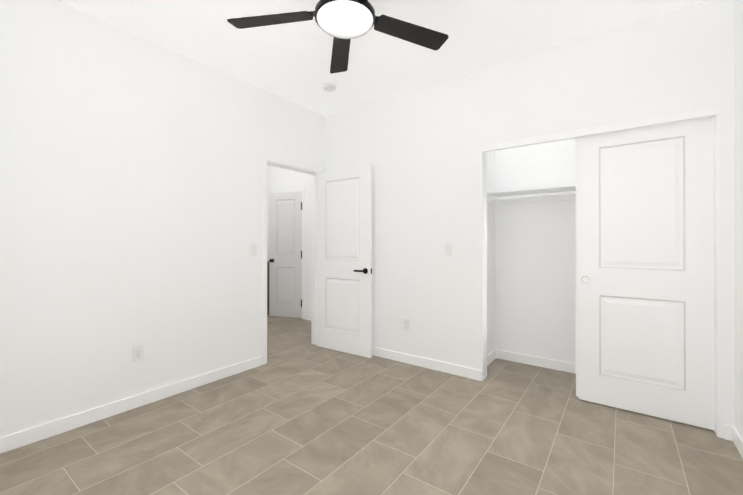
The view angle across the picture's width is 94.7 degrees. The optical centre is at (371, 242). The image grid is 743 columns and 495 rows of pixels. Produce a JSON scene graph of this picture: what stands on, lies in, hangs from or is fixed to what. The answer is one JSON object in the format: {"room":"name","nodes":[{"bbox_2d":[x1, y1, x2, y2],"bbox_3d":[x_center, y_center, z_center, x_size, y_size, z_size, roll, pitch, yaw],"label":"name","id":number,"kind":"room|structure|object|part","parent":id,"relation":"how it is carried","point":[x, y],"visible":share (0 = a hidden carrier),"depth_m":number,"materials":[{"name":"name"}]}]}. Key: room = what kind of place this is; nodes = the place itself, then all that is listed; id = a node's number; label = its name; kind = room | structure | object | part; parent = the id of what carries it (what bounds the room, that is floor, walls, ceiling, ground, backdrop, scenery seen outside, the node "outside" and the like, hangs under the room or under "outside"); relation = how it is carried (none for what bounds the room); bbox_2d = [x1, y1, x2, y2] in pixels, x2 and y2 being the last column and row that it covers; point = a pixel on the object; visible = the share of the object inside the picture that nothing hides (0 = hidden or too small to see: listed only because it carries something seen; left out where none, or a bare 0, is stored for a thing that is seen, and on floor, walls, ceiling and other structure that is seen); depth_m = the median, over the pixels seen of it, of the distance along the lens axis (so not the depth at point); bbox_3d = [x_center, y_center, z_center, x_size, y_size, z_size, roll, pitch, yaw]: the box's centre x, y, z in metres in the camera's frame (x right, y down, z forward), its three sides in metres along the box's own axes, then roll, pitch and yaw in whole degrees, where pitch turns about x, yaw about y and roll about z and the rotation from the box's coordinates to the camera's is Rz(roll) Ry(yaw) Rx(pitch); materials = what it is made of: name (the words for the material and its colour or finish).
{"room":"empty bedroom","nodes":[
{"label":"empty bedroom","id":0,"kind":"room"},
{"bbox_2d":[0,0,324,436],"bbox_3d":[-1.620,-0.156,2.795,0.120,2.755,3.420,0,0,36],"label":"wall","id":1,"kind":"structure","parent":0,"point":[130,190],"depth_m":2.45,"materials":[{"name":"paint"}]},
{"bbox_2d":[0,356,260,453],"bbox_3d":[-1.791,1.174,2.444,0.013,0.092,2.358,0,0,36],"label":"baseboard","id":2,"kind":"structure","parent":1,"relation":"attached to","point":[42,432],"depth_m":2.40,"materials":[{"name":"paint"}]},
{"bbox_2d":[132,345,143,361],"bbox_3d":[-1.728,0.825,2.535,0.009,0.114,0.070,0,0,36],"label":"electrical outlet","id":3,"kind":"object","parent":1,"relation":"attached to","point":[137,353],"visible":1,"depth_m":2.53,"materials":[{"name":"plastic"}]},
{"bbox_2d":[251,244,256,255],"bbox_3d":[-1.144,0.078,3.332,0.013,0.114,0.070,0,0,36],"label":"light switch","id":4,"kind":"object","parent":1,"relation":"attached to","point":[253,249],"visible":1,"depth_m":3.33,"materials":[{"name":"plastic"}]},
{"bbox_2d":[262,154,322,364],"bbox_3d":[-0.889,0.174,3.793,0.142,2.100,0.853,0,0,36],"label":"door frame","id":5,"kind":"structure","parent":1,"relation":"attached to","point":[286,164],"depth_m":3.64,"materials":[{"name":"paint"}]},
{"bbox_2d":[317,165,371,357],"bbox_3d":[-0.318,0.203,3.819,0.762,2.030,0.035,0,0,34],"label":"room door","id":6,"kind":"structure","parent":1,"relation":"in","point":[344,252],"depth_m":3.78,"materials":[{"name":"paint"}]},
{"bbox_2d":[354,268,367,273],"bbox_3d":[-0.090,0.306,3.663,0.149,0.063,0.143,0,0,34],"label":"door handle","id":7,"kind":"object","parent":6,"relation":"attached to","point":[364,270],"depth_m":3.61,"materials":[{"name":"black metal"}]},
{"bbox_2d":[267,165,311,318],"bbox_3d":[-1.235,-0.147,5.649,2.870,2.755,0.120,0,0,36],"label":"wall","id":8,"kind":"structure","parent":0,"point":[279,179],"depth_m":5.44,"materials":[{"name":"paint"}]},
{"bbox_2d":[269,192,301,317],"bbox_3d":[-1.393,0.205,5.600,0.627,2.030,0.167,0,0,18],"label":"hall door","id":9,"kind":"structure","parent":8,"relation":"in","point":[285,254],"depth_m":5.59,"materials":[{"name":"paint"}]},
{"bbox_2d":[274,187,304,318],"bbox_3d":[-1.332,0.179,5.713,0.740,2.102,0.133,0,0,36],"label":"door frame","id":10,"kind":"structure","parent":8,"relation":"attached to","point":[302,190],"depth_m":5.45,"materials":[{"name":"paint"}]},
{"bbox_2d":[305,314,310,320],"bbox_3d":[-0.635,1.183,5.124,1.049,0.092,0.013,0,0,36],"label":"baseboard","id":11,"kind":"structure","parent":8,"relation":"attached to","point":[307,316],"depth_m":5.37,"materials":[{"name":"paint"}]},
{"bbox_2d":[0,315,742,494],"bbox_3d":[-0.894,1.252,3.084,6.445,0.060,4.750,0,0,36],"label":"floor","id":12,"kind":"structure","parent":0,"point":[298,413],"depth_m":2.09,"materials":[{"name":"tile"}]},
{"bbox_2d":[267,261,268,314],"bbox_3d":[-2.142,0.784,5.926,0.805,0.895,0.466,0,0,36],"label":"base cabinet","id":13,"kind":"object","parent":12,"relation":"on","point":[267,287],"depth_m":5.79,"materials":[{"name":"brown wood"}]},
{"bbox_2d":[56,0,705,115],"bbox_3d":[-0.894,-1.573,3.093,6.445,0.080,4.750,0,0,36],"label":"ceiling","id":14,"kind":"structure","parent":0,"point":[290,61],"depth_m":2.55,"materials":[{"name":"paint"}]},
{"bbox_2d":[322,83,335,91],"bbox_3d":[-0.414,-1.512,3.355,0.136,0.040,0.136,0,0,36],"label":"smoke detector","id":15,"kind":"object","parent":14,"relation":"attached to","point":[329,87],"visible":0.98,"depth_m":3.32,"materials":[{"name":"plastic"}]},
{"bbox_2d":[227,0,448,73],"bbox_3d":[-0.141,-1.359,1.851,1.302,0.356,1.300,0,0,36],"label":"fan","id":16,"kind":"object","parent":14,"relation":"hanging from","point":[343,23],"visible":1,"depth_m":1.95,"materials":[{"name":"black wood"}]},
{"bbox_3d":[-0.575,-1.270,1.957,0.484,0.036,0.130,0,0,9],"label":"blade","id":17,"kind":"part","parent":16,"relation":"part of","materials":[{"name":"black wood"}]},
{"bbox_3d":[-0.210,-1.269,2.316,0.130,0.036,0.484,0,0,-9],"label":"blade","id":18,"kind":"part","parent":16,"relation":"part of","materials":[{"name":"black wood"}]},
{"bbox_3d":[-0.145,-1.204,1.885,0.316,0.046,0.316,0,0,36],"label":"glass","id":19,"kind":"part","parent":16,"relation":"part of","materials":[{"name":"white glass"}]},
{"bbox_3d":[-0.145,-1.379,1.886,0.332,0.315,0.332,0,0,36],"label":"motor","id":20,"kind":"part","parent":16,"relation":"part of","materials":[{"name":"white glass"}]},
{"bbox_3d":[0.243,-1.270,2.080,0.484,0.036,0.130,0,0,-27],"label":"blade","id":21,"kind":"part","parent":16,"relation":"part of","materials":[{"name":"black wood"}]},
{"bbox_2d":[325,0,734,437],"bbox_3d":[0.868,-0.155,3.168,3.695,2.755,0.120,0,0,36],"label":"wall","id":22,"kind":"structure","parent":0,"point":[419,149],"depth_m":3.06,"materials":[{"name":"paint"}]},
{"bbox_2d":[403,319,409,330],"bbox_3d":[0.352,0.835,3.462,0.070,0.114,0.009,0,0,36],"label":"electrical outlet","id":23,"kind":"object","parent":22,"relation":"attached to","point":[406,324],"visible":1,"depth_m":3.46,"materials":[{"name":"plastic"}]},
{"bbox_2d":[372,346,481,380],"bbox_3d":[0.207,1.178,3.573,1.904,0.092,0.060,0,0,36],"label":"baseboard","id":24,"kind":"structure","parent":22,"relation":"attached to","point":[471,373],"depth_m":3.30,"materials":[{"name":"paint"}]},
{"bbox_2d":[445,243,451,254],"bbox_3d":[0.717,0.068,3.195,0.070,0.114,0.013,0,0,36],"label":"light switch","id":25,"kind":"object","parent":22,"relation":"attached to","point":[448,248],"visible":1,"depth_m":3.19,"materials":[{"name":"plastic"}]},
{"bbox_2d":[575,137,577,396],"bbox_3d":[1.915,0.193,2.478,0.750,2.030,0.035,0,0,36],"label":"closet door","id":26,"kind":"structure","parent":22,"relation":"in","point":[576,156],"depth_m":2.68,"materials":[{"name":"paint"}]},
{"bbox_2d":[482,106,720,437],"bbox_3d":[1.617,0.187,2.633,1.494,2.068,0.156,0,0,36],"label":"trim","id":27,"kind":"structure","parent":22,"relation":"attached to","point":[681,116],"depth_m":2.27,"materials":[{"name":"paint"}]},
{"bbox_2d":[578,116,713,429],"bbox_3d":[1.907,0.193,2.433,0.750,2.030,0.036,0,0,36],"label":"closet door","id":28,"kind":"structure","parent":22,"relation":"in","point":[646,270],"depth_m":2.39,"materials":[{"name":"paint"}]},
{"bbox_2d":[486,116,714,363],"bbox_3d":[1.838,-0.156,2.959,1.883,2.755,0.690,0,0,36],"label":"wall","id":29,"kind":"structure","parent":0,"point":[531,279],"depth_m":3.41,"materials":[{"name":"paint"}]},
{"bbox_2d":[487,349,575,373],"bbox_3d":[1.803,1.176,2.907,1.643,0.092,0.570,0,0,36],"label":"baseboard","id":30,"kind":"structure","parent":29,"relation":"attached to","point":[569,367],"depth_m":3.39,"materials":[{"name":"paint"}]},
{"bbox_2d":[487,184,575,204],"bbox_3d":[1.883,-0.445,3.021,1.643,0.104,0.300,0,0,36],"label":"closet shelf","id":31,"kind":"object","parent":29,"relation":"attached to","point":[545,194],"visible":0.4,"depth_m":3.26,"materials":[{"name":"paint"}]},
{"bbox_2d":[734,0,742,437],"bbox_3d":[1.265,-0.163,0.684,0.120,2.755,3.420,0,0,36],"label":"wall","id":32,"kind":"structure","parent":0,"point":[738,100],"depth_m":2.02,"materials":[{"name":"paint"}]},
{"bbox_2d":[724,424,742,457],"bbox_3d":[1.247,1.169,0.786,0.035,0.092,3.270,0,0,36],"label":"baseboard","id":33,"kind":"structure","parent":32,"relation":"attached to","point":[731,433],"depth_m":2.06,"materials":[{"name":"paint"}]}
]}

